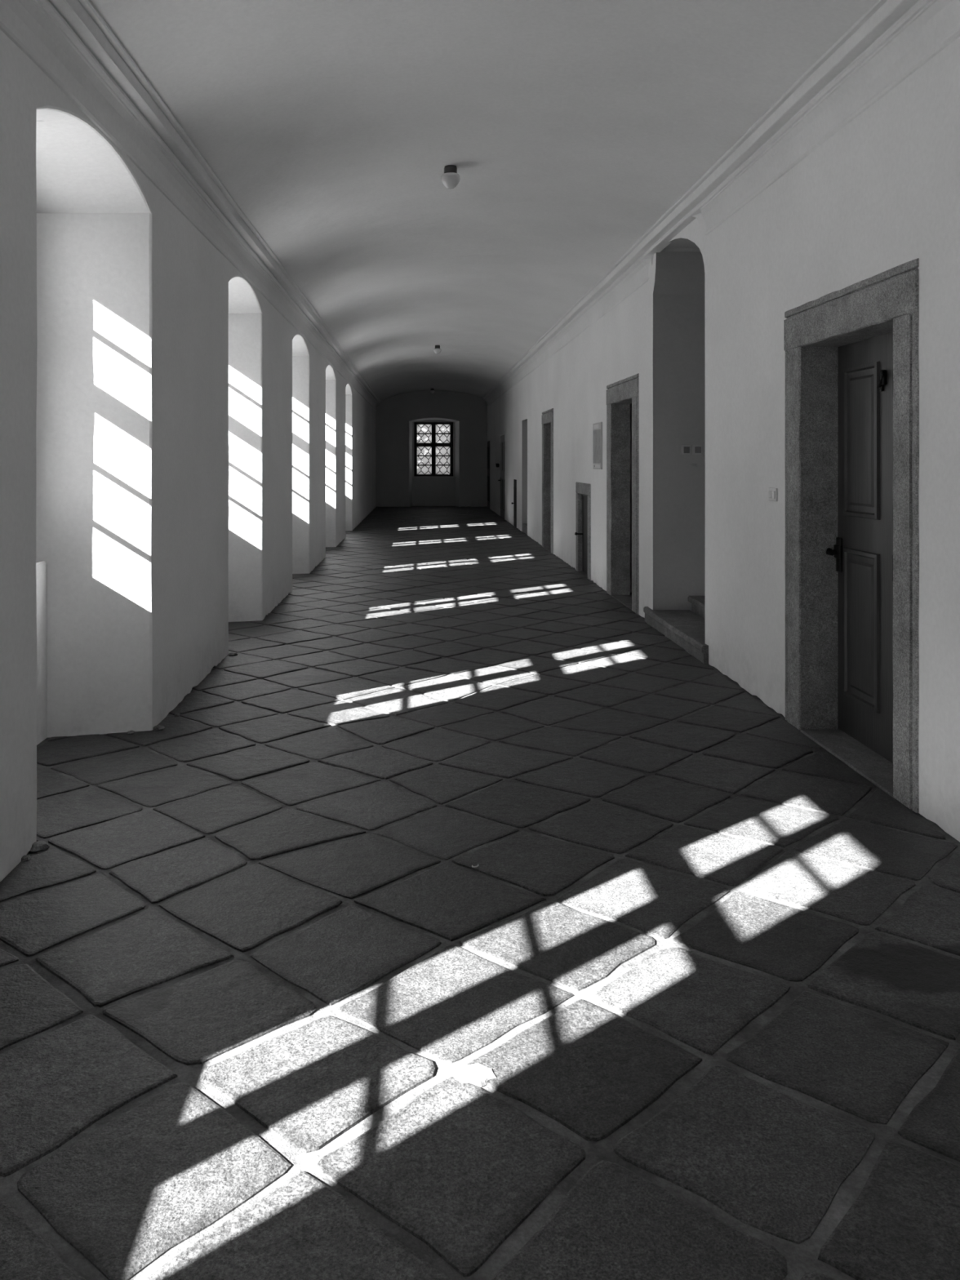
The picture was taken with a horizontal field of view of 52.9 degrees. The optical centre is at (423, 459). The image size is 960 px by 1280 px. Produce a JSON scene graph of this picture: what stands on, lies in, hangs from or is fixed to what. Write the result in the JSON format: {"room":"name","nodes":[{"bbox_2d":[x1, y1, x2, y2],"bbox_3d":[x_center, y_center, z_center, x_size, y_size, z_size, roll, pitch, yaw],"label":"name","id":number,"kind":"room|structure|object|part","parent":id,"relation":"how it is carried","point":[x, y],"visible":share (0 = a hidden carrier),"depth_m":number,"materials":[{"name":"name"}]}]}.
{"room":"monastery corridor","nodes":[
{"label":"monastery corridor","id":0,"kind":"room"},
{"bbox_2d":[0,29,376,881],"bbox_3d":[-1.920,-0.550,12.800,0.840,5.100,38.000,0,0,0],"label":"wall","id":1,"kind":"structure","parent":0,"point":[174,450],"depth_m":5.28,"materials":[{"name":"paint"}]},
{"bbox_2d":[0,0,381,410],"bbox_3d":[-1.435,-1.699,12.400,0.190,0.373,36.000,0,0,0],"label":"crown molding","id":2,"kind":"structure","parent":1,"relation":"attached to","point":[69,41],"depth_m":5.01,"materials":[{"name":"paint"}]},
{"bbox_2d":[376,390,486,506],"bbox_3d":[1.500,-0.550,30.820,7.800,5.100,0.840,0,0,0],"label":"wall","id":3,"kind":"structure","parent":0,"point":[397,486],"depth_m":30.40,"materials":[{"name":"paint"}]},
{"bbox_2d":[413,422,453,476],"bbox_3d":[0.320,-0.327,31.030,1.260,1.746,0.060,0,0,0],"label":"window","id":4,"kind":"structure","parent":3,"relation":"in","point":[433,441],"depth_m":31.02,"materials":[{"name":"glass"}]},
{"bbox_3d":[0.017,-0.975,31.030,0.470,0.300,0.001,0,0,0],"label":"pane","id":5,"kind":"part","parent":4,"relation":"part of","materials":[{"name":"glass"}]},
{"bbox_3d":[0.017,-0.675,31.030,0.470,0.300,0.001,0,0,0],"label":"pane","id":6,"kind":"part","parent":4,"relation":"part of","materials":[{"name":"glass"}]},
{"bbox_3d":[0.017,-0.261,31.030,0.470,0.298,0.001,0,0,0],"label":"pane","id":7,"kind":"part","parent":4,"relation":"part of","materials":[{"name":"glass"}]},
{"bbox_3d":[0.017,0.036,31.030,0.470,0.297,0.001,0,0,0],"label":"pane","id":8,"kind":"part","parent":4,"relation":"part of","materials":[{"name":"glass"}]},
{"bbox_3d":[0.017,0.334,31.030,0.470,0.297,0.001,0,0,0],"label":"pane","id":9,"kind":"part","parent":4,"relation":"part of","materials":[{"name":"glass"}]},
{"bbox_3d":[0.617,-0.975,31.030,0.463,0.300,0.001,0,0,0],"label":"pane","id":10,"kind":"part","parent":4,"relation":"part of","materials":[{"name":"glass"}]},
{"bbox_3d":[0.617,-0.675,31.030,0.463,0.300,0.001,0,0,0],"label":"pane","id":11,"kind":"part","parent":4,"relation":"part of","materials":[{"name":"glass"}]},
{"bbox_3d":[0.617,-0.261,31.030,0.463,0.298,0.001,0,0,0],"label":"pane","id":12,"kind":"part","parent":4,"relation":"part of","materials":[{"name":"glass"}]},
{"bbox_3d":[0.617,0.036,31.030,0.463,0.297,0.001,0,0,0],"label":"pane","id":13,"kind":"part","parent":4,"relation":"part of","materials":[{"name":"glass"}]},
{"bbox_3d":[0.617,0.334,31.030,0.463,0.297,0.001,0,0,0],"label":"pane","id":14,"kind":"part","parent":4,"relation":"part of","materials":[{"name":"glass"}]},
{"bbox_2d":[0,506,959,1279],"bbox_3d":[1.600,1.646,12.393,7.600,0.308,37.413,0,0,0],"label":"floor","id":15,"kind":"structure","parent":0,"point":[688,1008],"depth_m":2.82,"materials":[{"name":"stone"}]},
{"bbox_2d":[21,855,31,861],"bbox_3d":[-1.488,1.490,3.599,0.040,0.014,0.036,0,0,20],"label":"crumb","id":16,"kind":"object","parent":15,"relation":"on","point":[24,858],"visible":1,"depth_m":3.59,"materials":[{"name":"stone"}]},
{"bbox_2d":[29,840,48,852],"bbox_3d":[-1.479,1.485,3.698,0.074,0.025,0.079,0,0,-38],"label":"crumb","id":17,"kind":"object","parent":15,"relation":"on","point":[39,846],"visible":0.94,"depth_m":3.68,"materials":[{"name":"stone"}]},
{"bbox_2d":[126,730,134,734],"bbox_3d":[-1.602,1.490,5.260,0.042,0.014,0.045,0,0,0],"label":"crumb","id":18,"kind":"object","parent":15,"relation":"on","point":[129,731],"visible":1,"depth_m":5.25,"materials":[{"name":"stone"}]},
{"bbox_2d":[152,724,164,730],"bbox_3d":[-1.467,1.486,5.340,0.069,0.022,0.064,0,0,-29],"label":"crumb","id":19,"kind":"object","parent":15,"relation":"on","point":[158,727],"visible":1,"depth_m":5.32,"materials":[{"name":"stone"}]},
{"bbox_2d":[227,652,237,656],"bbox_3d":[-1.458,1.486,7.357,0.066,0.022,0.071,0,0,23],"label":"crumb","id":20,"kind":"object","parent":15,"relation":"on","point":[233,654],"visible":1,"depth_m":7.34,"materials":[{"name":"stone"}]},
{"bbox_2d":[522,523,527,534],"bbox_3d":[2.262,1.410,19.440,0.434,0.180,0.990,0,0,0],"label":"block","id":21,"kind":"object","parent":15,"relation":"on","point":[524,525],"visible":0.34,"depth_m":19.53,"materials":[{"name":"stone"}]},
{"bbox_2d":[643,595,710,665],"bbox_3d":[3.104,1.062,7.990,2.146,0.897,1.880,0,0,0],"label":"stair","id":22,"kind":"structure","parent":15,"relation":"on","point":[686,628],"depth_m":8.09,"materials":[{"name":"stone"}]},
{"bbox_2d":[89,0,879,400],"bbox_3d":[0.316,-2.010,12.550,3.352,0.369,36.300,0,0,0],"label":"ceiling","id":23,"kind":"structure","parent":0,"point":[569,129],"depth_m":6.07,"materials":[{"name":"paint"}]},
{"bbox_2d":[433,345,441,354],"bbox_3d":[0.264,-2.113,18.500,0.148,0.180,0.148,0,0,0],"label":"ceiling lamp","id":24,"kind":"object","parent":23,"relation":"attached to","point":[437,350],"visible":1,"depth_m":18.46,"materials":[{"name":"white glass"}]},
{"bbox_3d":[0.264,-2.078,18.500,0.148,0.110,0.148,0,0,0],"label":"lamp shade","id":25,"kind":"part","parent":24,"relation":"part of","materials":[{"name":"white glass"}]},
{"bbox_2d":[440,164,460,188],"bbox_3d":[0.200,-2.113,7.190,0.148,0.180,0.148,0,0,0],"label":"ceiling lamp","id":26,"kind":"object","parent":23,"relation":"attached to","point":[450,179],"visible":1,"depth_m":7.15,"materials":[{"name":"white glass"}]},
{"bbox_3d":[0.200,-2.078,7.190,0.148,0.110,0.148,0,0,0],"label":"lamp shade","id":27,"kind":"part","parent":26,"relation":"part of","materials":[{"name":"white glass"}]},
{"bbox_2d":[521,418,527,531],"bbox_3d":[2.412,0.325,19.450,0.754,2.350,1.100,0,0,0],"label":"door","id":28,"kind":"structure","parent":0,"point":[524,423],"depth_m":19.94,"materials":[{"name":"grey wood"}]},
{"bbox_2d":[653,237,705,610],"bbox_3d":[3.283,-0.650,7.950,2.407,4.300,1.700,0,0,0],"label":"arched alcove","id":29,"kind":"structure","parent":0,"point":[678,292],"depth_m":8.74,"materials":[{"name":"grey paint"}]},
{"bbox_2d":[680,444,690,454],"bbox_3d":[2.376,-0.086,8.729,0.092,0.092,0.018,0,0,0],"label":"light switch","id":30,"kind":"object","parent":29,"relation":"attached to","point":[685,449],"visible":1,"depth_m":8.72,"materials":[{"name":"plastic"}]},
{"bbox_2d":[692,444,702,454],"bbox_3d":[2.480,-0.086,8.729,0.092,0.092,0.018,0,0,0],"label":"light switch","id":31,"kind":"object","parent":29,"relation":"attached to","point":[696,449],"visible":1,"depth_m":8.72,"materials":[{"name":"plastic"}]},
{"bbox_2d":[486,36,959,841],"bbox_3d":[3.666,-0.650,12.700,3.345,4.900,37.200,0,0,0],"label":"wall","id":32,"kind":"structure","parent":0,"point":[881,194],"depth_m":5.77,"materials":[{"name":"paint"}]},
{"bbox_2d":[487,440,489,507],"bbox_3d":[2.019,0.463,29.650,0.065,2.055,1.190,0,0,0],"label":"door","id":33,"kind":"structure","parent":32,"relation":"in","point":[488,442],"depth_m":29.57,"materials":[{"name":"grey wood"}]},
{"bbox_3d":[1.995,0.900,29.925,0.016,0.800,0.450,0,0,0],"label":"panel","id":34,"kind":"part","parent":33,"relation":"part of","materials":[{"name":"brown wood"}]},
{"bbox_3d":[1.998,0.900,29.375,0.016,0.800,0.450,0,0,0],"label":"panel","id":35,"kind":"part","parent":33,"relation":"part of","materials":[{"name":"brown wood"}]},
{"bbox_3d":[1.998,-0.050,29.375,0.016,0.700,0.450,0,0,0],"label":"panel","id":36,"kind":"part","parent":33,"relation":"part of","materials":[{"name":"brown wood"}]},
{"bbox_2d":[497,435,504,518],"bbox_3d":[2.013,0.435,24.700,0.118,2.110,1.410,0,0,0],"label":"door","id":37,"kind":"structure","parent":32,"relation":"in","point":[502,437],"depth_m":24.58,"materials":[{"name":"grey wood"}]},
{"bbox_3d":[2.015,0.900,25.050,0.016,0.800,0.500,0,0,0],"label":"panel","id":38,"kind":"part","parent":37,"relation":"part of","materials":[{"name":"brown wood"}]},
{"bbox_3d":[2.015,-0.075,25.050,0.016,0.750,0.500,0,0,0],"label":"panel","id":39,"kind":"part","parent":37,"relation":"part of","materials":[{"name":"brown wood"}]},
{"bbox_3d":[2.018,0.900,24.350,0.016,0.800,0.500,0,0,0],"label":"panel","id":40,"kind":"part","parent":37,"relation":"part of","materials":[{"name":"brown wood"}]},
{"bbox_3d":[2.018,-0.075,24.350,0.016,0.750,0.500,0,0,0],"label":"panel","id":41,"kind":"part","parent":37,"relation":"part of","materials":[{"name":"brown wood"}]},
{"bbox_2d":[511,479,516,527],"bbox_3d":[2.029,0.970,21.370,0.119,1.041,0.636,0,0,0],"label":"door","id":42,"kind":"structure","parent":32,"relation":"in","point":[514,503],"depth_m":21.40,"materials":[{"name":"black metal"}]},
{"bbox_2d":[542,408,553,554],"bbox_3d":[2.204,0.353,15.925,0.339,2.334,1.365,0,0,0],"label":"door","id":43,"kind":"structure","parent":32,"relation":"in","point":[548,415],"depth_m":16.40,"materials":[{"name":"stone"}]},
{"bbox_2d":[574,481,591,580],"bbox_3d":[2.116,0.902,12.447,0.222,1.195,1.075,0,0,0],"label":"door","id":44,"kind":"structure","parent":32,"relation":"in","point":[583,495],"depth_m":12.69,"materials":[{"name":"wood"}]},
{"bbox_2d":[592,422,602,469],"bbox_3d":[2.059,-0.159,11.415,0.023,0.549,0.530,0,0,0],"label":"notice board","id":45,"kind":"object","parent":32,"relation":"attached to","point":[597,427],"visible":1,"depth_m":11.35,"materials":[{"name":"plastic"}]},
{"bbox_2d":[592,429,600,462],"bbox_3d":[2.053,-0.152,11.425,0.004,0.395,0.470,0,0,0],"label":"picture","id":46,"kind":"object","parent":45,"relation":"on","point":[596,433],"depth_m":11.42},
{"bbox_2d":[606,373,639,614],"bbox_3d":[2.227,0.343,10.078,0.339,2.355,1.560,0,0,0],"label":"door","id":47,"kind":"structure","parent":32,"relation":"in","point":[620,394],"depth_m":10.60,"materials":[{"name":"stone"}]},
{"bbox_2d":[481,0,959,406],"bbox_3d":[2.000,-1.827,12.400,0.190,0.373,36.001,0,0,0],"label":"crown molding","id":48,"kind":"structure","parent":32,"relation":"attached to","point":[893,39],"depth_m":5.31,"materials":[{"name":"paint"}]},
{"bbox_2d":[768,487,777,502],"bbox_3d":[2.083,0.210,5.745,0.018,0.080,0.118,0,0,0],"label":"light switch","id":49,"kind":"object","parent":32,"relation":"attached to","point":[773,492],"visible":1,"depth_m":5.71,"materials":[{"name":"plastic"}]},
{"bbox_2d":[783,257,919,813],"bbox_3d":[2.248,0.332,4.818,0.339,2.376,1.481,0,0,0],"label":"door","id":50,"kind":"structure","parent":32,"relation":"in","point":[851,450],"depth_m":5.03,"materials":[{"name":"stone"}]},
{"bbox_3d":[2.246,0.506,5.279,0.076,0.039,0.063,0,0,0],"label":"handle","id":51,"kind":"part","parent":50,"relation":"part of","materials":[{"name":"black metal"}]},
{"bbox_3d":[2.281,0.525,5.293,0.025,0.190,0.075,0,0,0],"label":"lock plate","id":52,"kind":"part","parent":50,"relation":"part of","materials":[{"name":"black metal"}]},
{"bbox_3d":[2.287,0.879,5.040,0.016,0.802,0.390,0,0,0],"label":"panel","id":53,"kind":"part","parent":50,"relation":"part of","materials":[{"name":"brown wood"}]},
{"bbox_3d":[2.287,-0.095,5.040,0.016,0.800,0.390,0,0,0],"label":"panel","id":54,"kind":"part","parent":50,"relation":"part of","materials":[{"name":"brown wood"}]},
{"bbox_3d":[2.289,0.879,4.500,0.016,0.802,0.400,0,0,0],"label":"panel","id":55,"kind":"part","parent":50,"relation":"part of","materials":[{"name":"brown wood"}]},
{"bbox_3d":[2.289,-0.095,4.500,0.016,0.800,0.400,0,0,0],"label":"panel","id":56,"kind":"part","parent":50,"relation":"part of","materials":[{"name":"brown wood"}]},
{"bbox_3d":[2.102,0.485,4.279,0.032,0.120,0.022,0,0,0],"label":"strike plate","id":57,"kind":"part","parent":50,"relation":"part of","materials":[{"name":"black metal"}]}
]}

